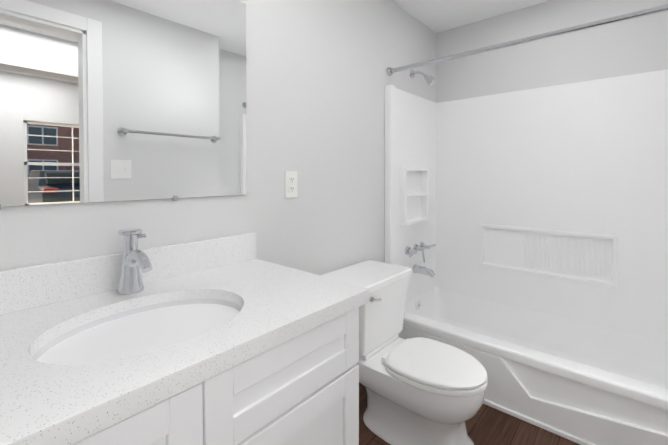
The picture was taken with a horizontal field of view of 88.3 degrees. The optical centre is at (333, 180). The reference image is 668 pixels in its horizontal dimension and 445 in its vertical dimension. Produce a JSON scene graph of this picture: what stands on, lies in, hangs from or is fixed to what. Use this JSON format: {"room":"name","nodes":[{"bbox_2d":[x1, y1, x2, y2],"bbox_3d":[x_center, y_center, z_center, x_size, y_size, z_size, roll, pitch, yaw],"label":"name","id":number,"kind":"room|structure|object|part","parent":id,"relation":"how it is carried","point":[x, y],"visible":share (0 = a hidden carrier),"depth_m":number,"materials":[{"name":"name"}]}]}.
{"room":"bathroom","nodes":[
{"label":"bathroom","id":0,"kind":"room"},
{"bbox_2d":[0,0,435,275],"bbox_3d":[-0.229,0.007,1.528,0.100,2.185,3.100,1,1,41],"label":"wall","id":1,"kind":"structure","parent":0,"point":[318,78],"depth_m":1.54,"materials":[{"name":"white paint"}]},
{"bbox_2d":[0,0,246,209],"bbox_3d":[-0.708,-0.303,0.887,0.010,0.743,1.133,1,1,41],"label":"mirror","id":2,"kind":"object","parent":1,"relation":"attached to","point":[111,100],"visible":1,"depth_m":0.99,"materials":[{"name":"clear glass"}]},
{"bbox_2d":[285,171,296,197],"bbox_3d":[-0.185,0.016,1.495,0.010,0.115,0.070,1,1,41],"label":"outlet","id":3,"kind":"object","parent":1,"relation":"attached to","point":[290,184],"visible":1,"depth_m":1.49,"materials":[{"name":"white plastic"}]},
{"bbox_2d":[410,70,435,85],"bbox_3d":[0.583,-0.676,2.242,0.169,0.130,0.056,1,1,41],"label":"shower head","id":4,"kind":"object","parent":1,"relation":"attached to","point":[430,80],"visible":1,"depth_m":2.21},
{"bbox_2d":[387,4,667,75],"bbox_3d":[0.907,-0.654,1.588,1.516,0.054,0.054,1,1,41],"label":"shower rail","id":5,"kind":"object","parent":1,"relation":"attached to","point":[615,19],"visible":0.98,"depth_m":1.55,"materials":[{"name":"silver metal"}]},
{"bbox_2d":[359,382,579,444],"bbox_3d":[0.381,1.133,1.014,1.720,0.050,3.100,1,1,41],"label":"floor","id":6,"kind":"structure","parent":0,"point":[487,425],"depth_m":1.51,"materials":[{"name":"brown wood"}]},
{"bbox_2d":[0,228,368,444],"bbox_3d":[-0.493,0.626,0.731,0.557,0.973,1.176,1,1,41],"label":"bathroom vanity","id":7,"kind":"object","parent":6,"relation":"on","point":[230,340],"visible":1,"depth_m":0.77,"materials":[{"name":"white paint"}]},
{"bbox_2d":[0,232,255,314],"bbox_3d":[-0.696,0.260,0.901,0.021,0.100,1.176,1,1,41],"label":"backsplash","id":8,"kind":"structure","parent":7,"relation":"on","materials":[{"name":"stone"}]},
{"bbox_2d":[117,228,151,294],"bbox_3d":[-0.532,0.223,0.932,0.158,0.173,0.071,1,1,41],"label":"faucet","id":9,"kind":"object","parent":7,"relation":"on","point":[132,264],"depth_m":0.94,"materials":[{"name":"silver metal"}]},
{"bbox_2d":[32,299,241,359],"bbox_3d":[-0.412,0.414,0.785,0.331,0.151,0.427,1,1,41],"label":"sink","id":10,"kind":"object","parent":7,"relation":"in","point":[147,326],"depth_m":0.81,"materials":[{"name":"white ceramic"}]},
{"bbox_2d":[321,260,486,444],"bbox_3d":[0.317,0.768,1.522,0.683,0.658,0.402,1,1,41],"label":"toilet","id":11,"kind":"object","parent":6,"relation":"on","point":[423,391],"visible":0.9,"depth_m":1.43,"materials":[{"name":"white ceramic"}]},
{"bbox_3d":[0.160,0.456,1.654,0.267,0.038,0.402,1,1,41],"label":"lid","id":12,"kind":"part","parent":11,"relation":"part of","materials":[{"name":"white ceramic"}]},
{"bbox_3d":[0.178,0.507,1.469,0.026,0.026,0.058,1,1,41],"label":"lever","id":13,"kind":"part","parent":11,"relation":"part of","materials":[{"name":"silver metal"}]},
{"bbox_3d":[0.159,0.615,1.657,0.246,0.279,0.380,1,1,41],"label":"tank","id":14,"kind":"part","parent":11,"relation":"part of","materials":[{"name":"white ceramic"}]},
{"bbox_3d":[0.326,0.941,1.517,0.642,0.314,0.324,1,1,41],"label":"bowl","id":15,"kind":"part","parent":11,"relation":"part of","materials":[{"name":"white ceramic"}]},
{"bbox_3d":[0.429,0.775,1.425,0.385,0.019,0.336,1,1,41],"label":"seat","id":16,"kind":"part","parent":11,"relation":"part of","materials":[{"name":"white plastic"}]},
{"bbox_2d":[385,69,667,444],"bbox_3d":[1.100,0.265,1.824,1.514,1.659,0.707,1,1,41],"label":"bathtub","id":17,"kind":"object","parent":6,"relation":"on","point":[526,236],"visible":0.81,"depth_m":1.99,"materials":[{"name":"white plastic"}]},
{"bbox_2d":[405,242,435,277],"bbox_3d":[0.596,0.523,2.250,0.146,0.203,0.362,1,1,41],"label":"faucet","id":18,"kind":"object","parent":17,"relation":"on","point":[416,253],"depth_m":2.27,"materials":[{"name":"silver metal"}]},
{"bbox_3d":[1.259,0.438,2.094,0.720,0.287,0.007,1,1,41],"label":"shelf frame","id":19,"kind":"part","parent":17,"relation":"part of","materials":[{"name":"white plastic"}]},
{"bbox_2d":[390,0,549,32],"bbox_3d":[0.381,-1.127,0.977,1.720,0.100,3.100,1,1,41],"label":"ceiling","id":20,"kind":"structure","parent":0,"point":[436,16],"depth_m":2.20,"materials":[{"name":"white paint"}]},
{"bbox_2d":[436,0,667,102],"bbox_3d":[1.405,-0.003,2.093,1.620,2.185,0.100,1,1,41],"label":"wall","id":21,"kind":"structure","parent":0,"point":[632,46],"depth_m":2.09,"materials":[{"name":"white paint"}]}
]}

